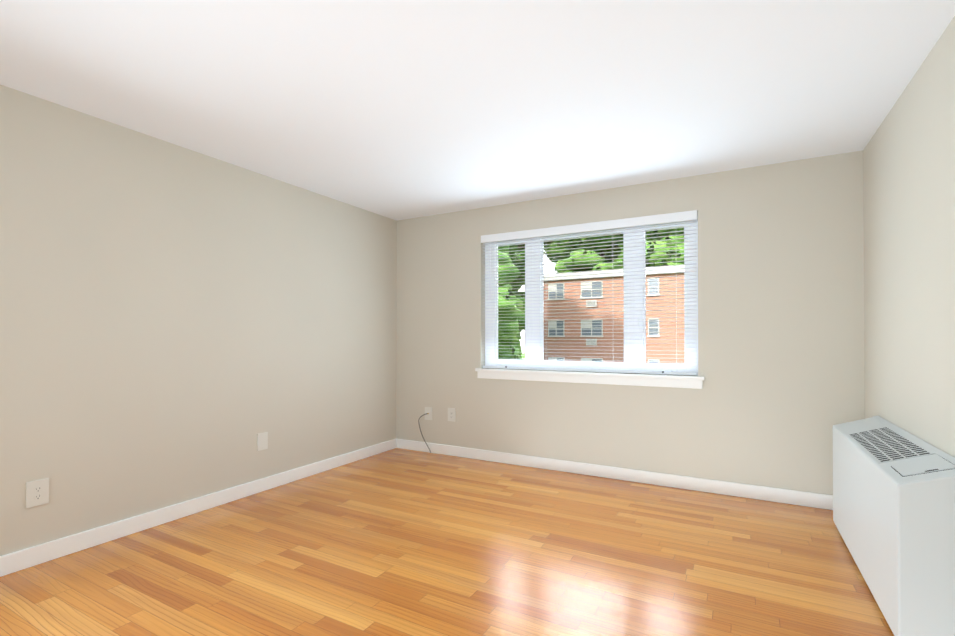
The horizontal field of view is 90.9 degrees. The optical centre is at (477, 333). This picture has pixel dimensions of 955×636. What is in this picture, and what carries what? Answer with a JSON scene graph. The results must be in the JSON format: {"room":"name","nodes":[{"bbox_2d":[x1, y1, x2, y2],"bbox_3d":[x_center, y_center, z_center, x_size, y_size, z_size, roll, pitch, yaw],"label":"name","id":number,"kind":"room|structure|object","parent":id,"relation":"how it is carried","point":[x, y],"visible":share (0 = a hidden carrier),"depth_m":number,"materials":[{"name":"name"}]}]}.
{"room":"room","nodes":[
{"label":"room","id":0,"kind":"room"},
{"bbox_2d":[0,85,396,555],"bbox_3d":[-2.205,-0.014,2.918,0.250,2.450,5.565,0,-1,29],"label":"wall","id":1,"kind":"structure","parent":0,"point":[179,324],"depth_m":3.01,"materials":[{"name":"beige paint"}]},
{"bbox_2d":[26,478,48,507],"bbox_3d":[-2.303,0.834,2.461,0.010,0.132,0.090,0,-1,29],"label":"duplex electrical outlet","id":2,"kind":"object","parent":1,"relation":"attached to","point":[37,492],"visible":1,"depth_m":2.46,"materials":[{"name":"white plastic"}]},
{"bbox_2d":[0,438,396,576],"bbox_3d":[-2.088,1.160,2.844,0.016,0.100,5.065,0,-1,29],"label":"baseboard","id":3,"kind":"structure","parent":1,"relation":"attached to","point":[16,561],"depth_m":2.99,"materials":[{"name":"white wood"}]},
{"bbox_2d":[257,432,267,450],"bbox_3d":[-1.661,0.833,3.631,0.009,0.132,0.090,0,-1,29],"label":"electrical outlet plate","id":4,"kind":"object","parent":1,"relation":"attached to","point":[262,441],"visible":1,"depth_m":3.63,"materials":[{"name":"white plastic"}]},
{"bbox_2d":[0,448,893,635],"bbox_3d":[-0.356,1.263,1.891,4.470,0.120,5.565,0,-1,29],"label":"floor","id":5,"kind":"structure","parent":0,"point":[399,542],"depth_m":2.44,"materials":[{"name":"brown wood"}]},
{"bbox_2d":[833,416,954,635],"bbox_3d":[2.004,0.849,2.305,0.225,0.714,1.360,0,-1,29],"label":"air conditioner","id":6,"kind":"object","parent":5,"relation":"on","point":[894,503],"visible":1,"depth_m":1.84,"materials":[{"name":"white metal"}]},
{"bbox_2d":[846,426,934,462],"bbox_3d":[1.989,0.534,2.299,0.190,0.067,0.682,0,-1,29],"label":"grille","id":7,"kind":"object","parent":6,"relation":"attached to","point":[887,444],"depth_m":2.24,"materials":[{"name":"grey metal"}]},
{"bbox_2d":[0,0,954,220],"bbox_3d":[-0.356,-1.322,1.911,4.470,0.150,5.565,0,-1,29],"label":"ceiling","id":8,"kind":"structure","parent":0,"point":[396,110],"depth_m":2.33,"materials":[{"name":"white paint"}]},
{"bbox_2d":[396,150,864,494],"bbox_3d":[0.925,-0.004,4.229,3.970,2.450,0.250,0,-1,29],"label":"wall","id":9,"kind":"structure","parent":0,"point":[781,392],"depth_m":3.61,"materials":[{"name":"beige paint"}]},
{"bbox_2d":[425,407,431,419],"bbox_3d":[-0.511,0.826,4.857,0.090,0.132,0.022,0,-1,29],"label":"outlet plate","id":10,"kind":"object","parent":9,"relation":"attached to","point":[428,410],"visible":1,"depth_m":4.86,"materials":[{"name":"white plastic"}]},
{"bbox_2d":[418,413,430,452],"bbox_3d":[-0.539,1.022,4.813,0.105,0.399,0.085,0,-1,29],"label":"cord","id":11,"kind":"object","parent":10,"relation":"attached to","point":[421,433],"visible":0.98,"depth_m":4.81,"materials":[{"name":"black plastic"}]},
{"bbox_2d":[448,408,455,421],"bbox_3d":[-0.261,0.815,4.726,0.090,0.132,0.010,0,-1,29],"label":"duplex electrical outlet","id":12,"kind":"object","parent":9,"relation":"attached to","point":[451,414],"visible":1,"depth_m":4.72,"materials":[{"name":"white plastic"}]},
{"bbox_2d":[481,210,697,243],"bbox_3d":[0.886,-0.921,4.145,1.912,0.072,0.072,0,-1,29],"label":"blind valance","id":13,"kind":"object","parent":9,"relation":"attached to","point":[668,218],"visible":1,"depth_m":4.04,"materials":[{"name":"white plastic"}]},
{"bbox_2d":[490,247,490,298],"bbox_3d":[0.158,-0.284,4.534,0.080,1.205,0.022,0,0,-4],"label":"blind cord","id":14,"kind":"object","parent":13,"relation":"hanging from","point":[490,247],"depth_m":4.54,"materials":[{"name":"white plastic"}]},
{"bbox_2d":[483,222,697,375],"bbox_3d":[0.892,-0.272,4.151,1.904,1.208,0.028,0,-1,29],"label":"window blind slats","id":15,"kind":"object","parent":13,"relation":"hanging from","point":[611,371],"visible":0.94,"depth_m":4.07,"materials":[{"name":"white plastic"}]},
{"bbox_2d":[612,229,613,369],"bbox_3d":[1.155,-0.288,4.006,0.002,1.205,0.026,0,-1,29],"label":"blind cord","id":16,"kind":"object","parent":13,"relation":"hanging from","point":[612,286],"depth_m":4.00,"materials":[{"name":"white fabric"}]},
{"bbox_2d":[676,274,676,341],"bbox_3d":[1.593,-0.290,3.765,0.002,1.205,0.026,0,-1,29],"label":"blind cord","id":17,"kind":"object","parent":13,"relation":"hanging from","point":[676,274],"depth_m":3.77,"materials":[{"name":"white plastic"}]},
{"bbox_2d":[475,368,704,388],"bbox_3d":[0.888,0.383,4.138,2.010,0.095,0.130,0,-1,29],"label":"window sill","id":18,"kind":"structure","parent":9,"relation":"attached to","point":[686,381],"depth_m":4.01,"materials":[{"name":"white wood"}]},
{"bbox_2d":[485,221,697,372],"bbox_3d":[0.933,-0.311,4.227,1.920,1.295,0.080,0,-1,29],"label":"window","id":19,"kind":"structure","parent":9,"relation":"in","point":[492,333],"depth_m":4.00,"materials":[{"name":"white plastic"}]},
{"bbox_2d":[498,317,677,372],"bbox_3d":[0.898,0.095,4.160,1.610,0.458,0.066,0,-1,29],"label":"hardware piece","id":20,"kind":"object","parent":19,"relation":"attached to","point":[638,330],"visible":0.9,"depth_m":3.94,"materials":[{"name":"white plastic"}]},
{"bbox_2d":[397,439,832,509],"bbox_3d":[0.868,1.170,4.100,3.954,0.100,0.016,0,-1,29],"label":"baseboard","id":21,"kind":"structure","parent":9,"relation":"attached to","point":[807,499],"depth_m":3.84,"materials":[{"name":"white wood"}]},
{"bbox_2d":[863,16,954,457],"bbox_3d":[1.493,-0.030,0.884,0.250,2.450,5.565,0,-1,29],"label":"wall","id":22,"kind":"structure","parent":0,"point":[909,236],"depth_m":2.26,"materials":[{"name":"beige paint"}]},
{"label":"outside","id":23,"kind":"structure","parent":0,"visible":0},
{"bbox_3d":[46.508,8.065,91.161,300.000,0.300,195.135,0,-1,29],"label":"ground","id":24,"kind":"structure","parent":23,"visible":0},
{"bbox_2d":[498,288,522,358],"bbox_3d":[-0.916,1.293,21.610,6.138,12.135,6.396,0,-1,29],"label":"tree","id":25,"kind":"object","parent":24,"relation":"on","point":[504,351],"depth_m":20.36,"materials":[{"name":"green plant"}]},
{"bbox_2d":[498,245,522,347],"bbox_3d":[-0.771,1.577,17.275,4.926,11.498,4.883,0,-1,29],"label":"tree","id":26,"kind":"object","parent":24,"relation":"on","point":[505,331],"depth_m":16.43,"materials":[{"name":"green plant"}]},
{"bbox_2d":[500,243,524,338],"bbox_3d":[0.624,0.528,26.698,6.292,13.745,6.290,0,-1,29],"label":"tree","id":27,"kind":"object","parent":24,"relation":"on","point":[509,286],"depth_m":25.34,"materials":[{"name":"green plant"}]},
{"bbox_2d":[512,344,521,359],"bbox_3d":[-0.609,2.610,24.131,6.249,9.540,5.534,0,-1,29],"label":"tree","id":28,"kind":"object","parent":24,"relation":"on","point":[516,348],"depth_m":23.15,"materials":[{"name":"green plant"}]},
{"bbox_2d":[515,252,521,261],"bbox_3d":[0.467,0.882,32.598,6.098,13.132,6.286,0,-1,29],"label":"tree","id":29,"kind":"object","parent":24,"relation":"on","point":[518,257],"depth_m":30.87,"materials":[{"name":"green plant"}]},
{"bbox_2d":[544,234,617,262],"bbox_3d":[12.918,-6.766,58.737,14.167,28.844,14.430,0,-1,29],"label":"tree","id":30,"kind":"object","parent":24,"relation":"on","point":[566,254],"depth_m":54.91,"materials":[{"name":"green plant"}]},
{"bbox_2d":[524,265,684,363],"bbox_3d":[17.778,1.459,34.050,27.550,12.000,9.300,0,-1,29],"label":"building","id":31,"kind":"structure","parent":24,"relation":"on","point":[595,356],"depth_m":33.69,"materials":[{"name":"brick"}]},
{"bbox_2d":[553,230,655,273],"bbox_3d":[14.880,-5.797,53.565,13.844,26.823,13.984,0,-1,29],"label":"tree","id":32,"kind":"object","parent":24,"relation":"on","point":[588,259],"depth_m":50.73,"materials":[{"name":"green plant"}]},
{"bbox_2d":[620,228,670,267],"bbox_3d":[20.094,-6.278,52.465,12.835,27.768,13.842,0,-1,29],"label":"tree","id":33,"kind":"object","parent":24,"relation":"on","point":[657,235],"depth_m":47.50,"materials":[{"name":"green plant"}]},
{"bbox_2d":[646,227,683,266],"bbox_3d":[23.615,-5.648,47.101,14.428,26.424,12.977,0,-1,29],"label":"tree","id":34,"kind":"object","parent":24,"relation":"on","point":[667,252],"depth_m":46.00,"materials":[{"name":"green plant"}]}
]}

